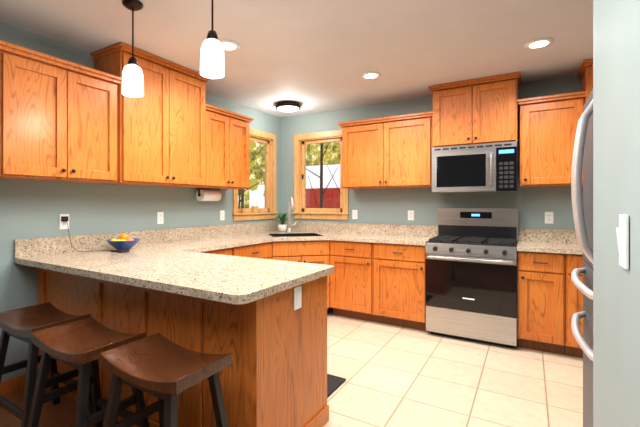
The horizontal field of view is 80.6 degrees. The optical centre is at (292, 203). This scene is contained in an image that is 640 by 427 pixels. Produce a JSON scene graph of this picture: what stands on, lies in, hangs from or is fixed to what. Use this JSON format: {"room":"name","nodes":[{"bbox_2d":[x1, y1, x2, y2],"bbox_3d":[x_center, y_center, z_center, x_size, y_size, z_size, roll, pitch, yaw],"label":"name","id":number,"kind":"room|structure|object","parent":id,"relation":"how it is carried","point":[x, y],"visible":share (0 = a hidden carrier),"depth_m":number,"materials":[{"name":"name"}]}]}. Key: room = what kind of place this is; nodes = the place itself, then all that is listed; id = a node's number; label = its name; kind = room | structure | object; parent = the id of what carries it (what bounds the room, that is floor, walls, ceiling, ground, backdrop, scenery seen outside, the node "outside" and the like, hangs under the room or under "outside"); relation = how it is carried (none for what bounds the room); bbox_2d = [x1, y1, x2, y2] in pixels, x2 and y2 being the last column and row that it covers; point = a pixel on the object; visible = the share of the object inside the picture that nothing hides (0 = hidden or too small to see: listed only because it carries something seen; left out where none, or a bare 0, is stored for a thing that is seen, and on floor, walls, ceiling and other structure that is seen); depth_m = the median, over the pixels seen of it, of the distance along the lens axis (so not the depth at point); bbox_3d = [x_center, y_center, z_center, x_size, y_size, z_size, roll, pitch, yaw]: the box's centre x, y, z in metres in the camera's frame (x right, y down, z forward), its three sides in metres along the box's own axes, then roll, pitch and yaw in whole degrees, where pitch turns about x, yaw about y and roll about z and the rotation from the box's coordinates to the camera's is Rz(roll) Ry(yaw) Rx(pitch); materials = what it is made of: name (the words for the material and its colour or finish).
{"room":"kitchen","nodes":[
{"label":"kitchen","id":0,"kind":"room"},
{"bbox_2d":[0,22,280,380],"bbox_3d":[-2.186,0.032,2.272,0.120,2.500,7.620,0,0,32],"label":"wall","id":1,"kind":"structure","parent":0,"point":[31,209],"depth_m":2.95,"materials":[{"name":"paint"}]},
{"bbox_2d":[0,370,37,394],"bbox_3d":[-2.995,1.237,0.858,0.012,0.090,4.365,0,0,32],"label":"baseboard","id":2,"kind":"structure","parent":1,"relation":"attached to","point":[12,384],"depth_m":2.57,"materials":[{"name":"brown wood"}]},
{"bbox_2d":[0,40,121,183],"bbox_3d":[-1.660,-0.560,2.632,0.383,0.795,0.816,0,0,32],"label":"upper cabinet","id":3,"kind":"object","parent":1,"relation":"attached to","point":[58,119],"visible":0.96,"depth_m":2.49,"materials":[{"name":"brown wood"}]},
{"bbox_2d":[59,214,68,228],"bbox_3d":[-1.736,0.137,2.863,0.008,0.115,0.070,0,0,32],"label":"electrical outlet","id":4,"kind":"object","parent":1,"relation":"attached to","point":[63,225],"visible":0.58,"depth_m":2.86,"materials":[{"name":"white plastic"}]},
{"bbox_2d":[91,42,210,187],"bbox_3d":[-1.206,-0.689,3.324,0.413,1.051,0.941,0,0,32],"label":"upper cabinet","id":5,"kind":"object","parent":1,"relation":"attached to","point":[161,132],"visible":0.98,"depth_m":3.17,"materials":[{"name":"brown wood"}]},
{"bbox_2d":[157,212,163,223],"bbox_3d":[-1.267,0.137,3.608,0.008,0.115,0.070,0,0,32],"label":"electrical outlet","id":6,"kind":"object","parent":1,"relation":"attached to","point":[160,217],"visible":1,"depth_m":3.61,"materials":[{"name":"white plastic"}]},
{"bbox_2d":[180,104,253,189],"bbox_3d":[-0.794,-0.560,4.007,0.383,0.795,0.756,0,0,32],"label":"upper cabinet","id":7,"kind":"object","parent":1,"relation":"attached to","point":[227,150],"visible":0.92,"depth_m":3.90,"materials":[{"name":"brown wood"}]},
{"bbox_2d":[196,188,221,200],"bbox_3d":[-0.897,-0.095,4.037,0.120,0.133,0.300,0,0,32],"label":"paper towel holder","id":8,"kind":"object","parent":7,"relation":"attached to","point":[209,195],"visible":0.96,"depth_m":3.96,"materials":[{"name":"white paper"}]},
{"bbox_2d":[220,210,224,220],"bbox_3d":[-0.809,0.137,4.335,0.008,0.115,0.070,0,0,32],"label":"electrical outlet","id":9,"kind":"object","parent":1,"relation":"attached to","point":[222,215],"visible":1,"depth_m":4.33,"materials":[{"name":"white plastic"}]},
{"bbox_2d":[241,207,252,212],"bbox_3d":[-0.575,0.085,4.673,0.036,0.055,0.160,0,0,32],"label":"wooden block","id":10,"kind":"structure","parent":1,"relation":"attached to","point":[251,209],"depth_m":4.66,"materials":[{"name":"brown wood"}]},
{"bbox_2d":[232,128,277,220],"bbox_3d":[-0.510,-0.373,4.892,0.165,1.160,0.910,0,0,32],"label":"window","id":11,"kind":"structure","parent":1,"relation":"in","point":[270,176],"depth_m":5.15,"materials":[{"name":"brown wood"}]},
{"bbox_2d":[251,206,259,211],"bbox_3d":[-0.482,0.072,4.821,0.036,0.080,0.110,0,0,32],"label":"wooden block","id":12,"kind":"structure","parent":1,"relation":"attached to","point":[255,208],"depth_m":4.82,"materials":[{"name":"brown wood"}]},
{"bbox_2d":[0,0,592,117],"bbox_3d":[-0.417,-1.248,1.158,4.300,0.060,7.620,0,0,32],"label":"ceiling","id":13,"kind":"structure","parent":0,"point":[313,56],"depth_m":2.77,"materials":[{"name":"paint"}]},
{"bbox_2d":[122,0,143,96],"bbox_3d":[-0.971,-0.940,2.287,0.124,0.553,0.124,0,0,32],"label":"pendant light","id":14,"kind":"object","parent":13,"relation":"hanging from","point":[132,80],"visible":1,"depth_m":2.25,"materials":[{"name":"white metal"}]},
{"bbox_2d":[200,0,224,78],"bbox_3d":[-0.412,-0.940,1.935,0.124,0.553,0.124,0,0,32],"label":"pendant light","id":15,"kind":"object","parent":13,"relation":"hanging from","point":[212,65],"visible":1,"depth_m":1.89,"materials":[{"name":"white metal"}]},
{"bbox_2d":[220,40,239,50],"bbox_3d":[-0.498,-1.211,2.887,0.190,0.010,0.190,0,0,32],"label":"recessed light","id":16,"kind":"object","parent":13,"relation":"in","point":[229,45],"visible":0.77,"depth_m":2.87,"materials":[{"name":"white"}]},
{"bbox_2d":[276,101,300,111],"bbox_3d":[-0.055,-1.177,4.605,0.310,0.078,0.310,0,0,32],"label":"flush-mount light","id":17,"kind":"object","parent":13,"relation":"attached to","point":[287,106],"visible":1,"depth_m":4.50,"materials":[{"name":"white glass"}]},
{"bbox_2d":[361,72,380,78],"bbox_3d":[0.741,-1.211,3.561,0.190,0.010,0.190,0,0,32],"label":"recessed light","id":18,"kind":"object","parent":13,"relation":"in","point":[370,75],"visible":1,"depth_m":3.54,"materials":[{"name":"white"}]},
{"bbox_2d":[524,38,553,48],"bbox_3d":[1.866,-1.211,2.852,0.190,0.010,0.190,0,0,32],"label":"recessed light","id":19,"kind":"object","parent":13,"relation":"in","point":[538,43],"visible":0.94,"depth_m":2.84,"materials":[{"name":"white"}]},
{"bbox_2d":[281,75,582,240],"bbox_3d":[1.631,0.032,4.300,4.180,2.500,0.120,0,0,32],"label":"wall","id":20,"kind":"structure","parent":0,"point":[532,205],"depth_m":4.35,"materials":[{"name":"paint"}]},
{"bbox_2d":[292,130,348,219],"bbox_3d":[0.392,-0.373,5.053,0.830,1.160,0.165,0,0,32],"label":"window","id":21,"kind":"structure","parent":20,"relation":"in","point":[301,211],"depth_m":5.11,"materials":[{"name":"brown wood"}]},
{"bbox_2d":[352,210,357,218],"bbox_3d":[0.786,0.137,4.754,0.070,0.115,0.008,0,0,32],"label":"electrical outlet","id":22,"kind":"object","parent":20,"relation":"attached to","point":[354,214],"visible":1,"depth_m":4.75,"materials":[{"name":"white plastic"}]},
{"bbox_2d":[338,111,432,188],"bbox_3d":[1.099,-0.571,4.336,1.086,0.775,0.383,0,0,32],"label":"upper cabinet","id":23,"kind":"object","parent":20,"relation":"attached to","point":[388,152],"visible":0.96,"depth_m":4.18,"materials":[{"name":"brown wood"}]},
{"bbox_2d":[408,210,413,219],"bbox_3d":[1.377,0.137,4.382,0.070,0.115,0.008,0,0,32],"label":"electrical outlet","id":24,"kind":"object","parent":20,"relation":"attached to","point":[410,214],"visible":1,"depth_m":4.38,"materials":[{"name":"white plastic"}]},
{"bbox_2d":[429,72,521,147],"bbox_3d":[1.857,-0.897,3.841,0.816,0.634,0.413,0,0,32],"label":"upper cabinet","id":25,"kind":"object","parent":20,"relation":"attached to","point":[483,110],"visible":0.94,"depth_m":3.67,"materials":[{"name":"brown wood"}]},
{"bbox_2d":[432,141,517,192],"bbox_3d":[1.847,-0.347,3.826,0.754,0.458,0.449,0,0,32],"label":"microwave","id":26,"kind":"object","parent":25,"relation":"attached to","point":[482,168],"visible":1,"depth_m":3.66,"materials":[{"name":"stainless steel"},{"name":"black glass"}]},
{"bbox_2d":[545,212,552,223],"bbox_3d":[2.504,0.137,3.673,0.070,0.115,0.008,0,0,32],"label":"electrical outlet","id":27,"kind":"object","parent":20,"relation":"attached to","point":[548,217],"visible":1,"depth_m":3.67,"materials":[{"name":"white plastic"}]},
{"bbox_2d":[516,91,585,186],"bbox_3d":[2.406,-0.566,3.513,0.536,0.805,0.383,0,0,32],"label":"upper cabinet","id":28,"kind":"object","parent":20,"relation":"attached to","point":[548,126],"visible":0.94,"depth_m":3.40,"materials":[{"name":"brown wood"}]},
{"bbox_2d":[577,59,592,185],"bbox_3d":[2.866,-0.689,3.182,0.696,1.051,0.453,0,0,32],"label":"upper cabinet","id":29,"kind":"object","parent":20,"relation":"attached to","point":[585,74],"visible":0.19,"depth_m":3.20,"materials":[{"name":"brown wood"}]},
{"bbox_2d":[323,308,582,426],"bbox_3d":[-0.417,1.312,1.158,4.300,0.060,7.620,0,0,32],"label":"floor","id":30,"kind":"structure","parent":0,"point":[396,376],"depth_m":2.71,"materials":[{"name":"tile"}]},
{"bbox_2d":[0,387,103,426],"bbox_3d":[-1.657,1.280,0.015,3.180,0.004,4.365,0,0,32],"label":"wood floor","id":31,"kind":"structure","parent":30,"relation":"on","point":[62,413],"depth_m":2.29,"materials":[{"name":"brown wood"}]},
{"bbox_2d":[0,302,93,426],"bbox_3d":[-1.422,0.951,2.134,0.485,0.654,0.405,0,0,32],"label":"stool","id":32,"kind":"object","parent":31,"relation":"on","point":[22,324],"visible":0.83,"depth_m":2.08,"materials":[{"name":"brown wood"}]},
{"bbox_2d":[27,317,149,426],"bbox_3d":[-0.990,0.951,1.826,0.485,0.654,0.405,0,0,32],"label":"stool","id":33,"kind":"object","parent":31,"relation":"on","point":[81,345],"visible":0.85,"depth_m":1.80,"materials":[{"name":"brown wood"}]},
{"bbox_2d":[99,333,231,426],"bbox_3d":[-0.529,0.951,1.571,0.485,0.654,0.405,0,0,32],"label":"stool","id":34,"kind":"object","parent":31,"relation":"on","point":[165,371],"visible":1,"depth_m":1.55,"materials":[{"name":"brown wood"}]},
{"bbox_2d":[42,269,89,399],"bbox_3d":[-1.343,0.847,2.829,0.710,0.870,0.650,0,0,32],"label":"base cabinet","id":35,"kind":"object","parent":30,"relation":"on","point":[69,293],"depth_m":2.53,"materials":[{"name":"brown wood"}]},
{"bbox_2d":[90,278,141,426],"bbox_3d":[-0.888,0.847,2.539,0.512,0.870,0.645,0,0,32],"label":"base cabinet","id":36,"kind":"object","parent":30,"relation":"on","point":[116,306],"depth_m":2.23,"materials":[{"name":"brown wood"}]},
{"bbox_2d":[142,287,173,426],"bbox_3d":[-0.542,0.847,2.322,0.574,0.870,0.645,0,0,32],"label":"base cabinet","id":37,"kind":"object","parent":30,"relation":"on","point":[157,305],"depth_m":2.04,"materials":[{"name":"brown wood"}]},
{"bbox_2d":[200,246,239,255],"bbox_3d":[-0.996,0.847,3.463,0.620,0.870,0.784,0,0,32],"label":"base cabinet","id":38,"kind":"object","parent":30,"relation":"on","point":[234,251],"depth_m":3.52,"materials":[{"name":"brown wood"}]},
{"bbox_2d":[174,275,328,426],"bbox_3d":[-0.194,0.847,2.091,0.528,0.870,0.665,0,0,32],"label":"base cabinet","id":39,"kind":"object","parent":30,"relation":"on","point":[274,374],"depth_m":1.84,"materials":[{"name":"brown wood"}]},
{"bbox_2d":[58,253,333,303],"bbox_3d":[-0.542,0.391,2.253,1.358,0.038,0.900,0,0,32],"label":"countertop","id":40,"kind":"structure","parent":39,"relation":"on","point":[229,279],"depth_m":1.98,"materials":[{"name":"stone"}]},
{"bbox_2d":[294,285,301,310],"bbox_3d":[0.026,0.484,1.937,0.008,0.115,0.070,0,0,32],"label":"outlet","id":41,"kind":"object","parent":39,"relation":"attached to","point":[297,297],"visible":1,"depth_m":1.93,"materials":[{"name":"white plastic"}]},
{"bbox_2d":[240,242,271,258],"bbox_3d":[-0.674,0.847,3.974,0.620,0.870,0.728,0,0,32],"label":"base cabinet","id":42,"kind":"object","parent":30,"relation":"on","point":[262,250],"depth_m":3.91,"materials":[{"name":"brown wood"}]},
{"bbox_2d":[14,221,329,270],"bbox_3d":[-0.572,0.424,3.677,1.110,0.355,3.278,0,0,32],"label":"countertop","id":43,"kind":"structure","parent":42,"relation":"on","point":[174,260],"depth_m":3.11,"materials":[{"name":"stone"}]},
{"bbox_2d":[61,216,128,252],"bbox_3d":[-1.500,0.234,2.865,0.392,0.273,0.305,0,0,32],"label":"charger","id":44,"kind":"object","parent":43,"relation":"on","point":[64,218],"visible":0.98,"depth_m":2.85,"materials":[{"name":"black plastic"}]},
{"bbox_2d":[106,233,139,249],"bbox_3d":[-1.368,0.305,3.045,0.256,0.129,0.256,0,0,32],"label":"fruit bowl","id":45,"kind":"object","parent":43,"relation":"on","point":[123,241],"visible":0.96,"depth_m":2.99,"materials":[{"name":"blue ceramic"}]},
{"bbox_2d":[273,213,287,231],"bbox_3d":[-0.162,0.247,5.015,0.325,0.245,0.362,0,0,32],"label":"plant pot","id":46,"kind":"object","parent":43,"relation":"on","point":[282,226],"visible":1,"depth_m":4.98,"materials":[{"name":"white"}]},
{"bbox_2d":[287,197,296,232],"bbox_3d":[-0.012,0.141,4.740,0.176,0.458,0.220,0,0,32],"label":"faucet","id":47,"kind":"object","parent":43,"relation":"on","point":[292,210],"visible":1,"depth_m":4.79,"materials":[{"name":"silver metal"}]},
{"bbox_2d":[271,236,329,308],"bbox_3d":[0.001,0.847,4.613,1.082,0.870,1.082,0,0,32],"label":"base cabinet","id":48,"kind":"object","parent":30,"relation":"on","point":[316,252],"visible":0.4,"depth_m":4.20,"materials":[{"name":"brown wood"}]},
{"bbox_2d":[298,222,436,245],"bbox_3d":[0.838,0.424,4.331,1.480,0.355,0.668,0,0,32],"label":"countertop","id":49,"kind":"structure","parent":48,"relation":"on","point":[355,232],"depth_m":4.39,"materials":[{"name":"stone"}]},
{"bbox_2d":[327,374,345,397],"bbox_3d":[-0.058,1.275,2.793,0.825,0.014,0.370,0,0,32],"label":"kitchen mat","id":50,"kind":"object","parent":30,"relation":"on","point":[334,383],"visible":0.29,"depth_m":2.67,"materials":[{"name":"black rubber"}]},
{"bbox_2d":[330,240,381,322],"bbox_3d":[0.826,0.847,4.367,0.586,0.870,0.620,0,0,32],"label":"base cabinet","id":51,"kind":"object","parent":30,"relation":"on","point":[356,279],"depth_m":4.10,"materials":[{"name":"brown wood"}]},
{"bbox_2d":[382,243,425,330],"bbox_3d":[1.211,0.847,4.125,0.627,0.870,0.620,0,0,32],"label":"base cabinet","id":52,"kind":"object","parent":30,"relation":"on","point":[384,283],"depth_m":3.83,"materials":[{"name":"brown wood"}]},
{"bbox_2d":[425,208,517,347],"bbox_3d":[1.770,0.666,3.704,0.760,1.232,0.682,0,0,32],"label":"range","id":53,"kind":"object","parent":30,"relation":"on","point":[471,274],"visible":1,"depth_m":3.50,"materials":[{"name":"silver metal"}]},
{"bbox_2d":[517,251,577,356],"bbox_3d":[2.303,0.847,3.437,0.419,0.870,0.620,0,0,32],"label":"base cabinet","id":54,"kind":"object","parent":30,"relation":"on","point":[547,296],"depth_m":3.19,"materials":[{"name":"brown wood"}]},
{"bbox_2d":[517,228,582,254],"bbox_3d":[2.602,0.329,3.233,1.144,0.163,0.648,0,0,32],"label":"countertop","id":55,"kind":"structure","parent":54,"relation":"on","point":[564,241],"depth_m":3.58,"materials":[{"name":"stone"}]},
{"bbox_2d":[578,254,584,357],"bbox_3d":[2.722,0.847,3.173,0.874,0.870,0.620,0,0,32],"label":"base cabinet","id":56,"kind":"object","parent":30,"relation":"on","point":[580,257],"depth_m":3.06,"materials":[{"name":"brown wood"}]},
{"bbox_2d":[571,89,592,426],"bbox_3d":[1.613,0.382,1.428,0.888,1.800,0.900,0,0,32],"label":"refrigerator","id":57,"kind":"object","parent":30,"relation":"on","point":[582,207],"visible":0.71,"depth_m":1.72,"materials":[{"name":"silver metal"}]},
{"bbox_2d":[593,0,639,426],"bbox_3d":[0.188,0.032,-0.978,1.000,2.500,4.648,0,0,32],"label":"wall","id":58,"kind":"structure","parent":0,"point":[616,193],"depth_m":0.93,"materials":[{"name":"paint"}]},
{"bbox_2d":[616,214,628,268],"bbox_3d":[0.724,0.082,0.830,0.014,0.115,0.070,0,0,32],"label":"light switch","id":59,"kind":"object","parent":58,"relation":"attached to","point":[622,231],"visible":0.98,"depth_m":0.81,"materials":[{"name":"white plastic"}]},
{"label":"outside","id":60,"kind":"structure","parent":0,"visible":0},
{"bbox_2d":[238,142,339,208],"bbox_3d":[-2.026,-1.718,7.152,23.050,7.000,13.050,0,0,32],"label":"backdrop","id":61,"kind":"structure","parent":60,"point":[316,155],"depth_m":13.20,"materials":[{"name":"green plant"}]},
{"bbox_3d":[-2.019,1.822,7.117,23.000,0.040,13.000,0,0,32],"label":"lawn","id":62,"kind":"structure","parent":60,"visible":0},
{"bbox_2d":[238,141,339,208],"bbox_3d":[-0.390,-1.267,8.542,6.298,6.102,4.658,0,0,32],"label":"trees","id":63,"kind":"object","parent":62,"relation":"on","point":[254,180],"depth_m":8.25,"materials":[{"name":"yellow plant"}]},
{"bbox_2d":[249,164,339,207],"bbox_3d":[0.498,0.307,11.678,4.200,2.950,1.800,0,0,32],"label":"barn","id":64,"kind":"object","parent":62,"relation":"on","point":[309,198],"depth_m":10.82,"materials":[{"name":"white paint"}]}
]}

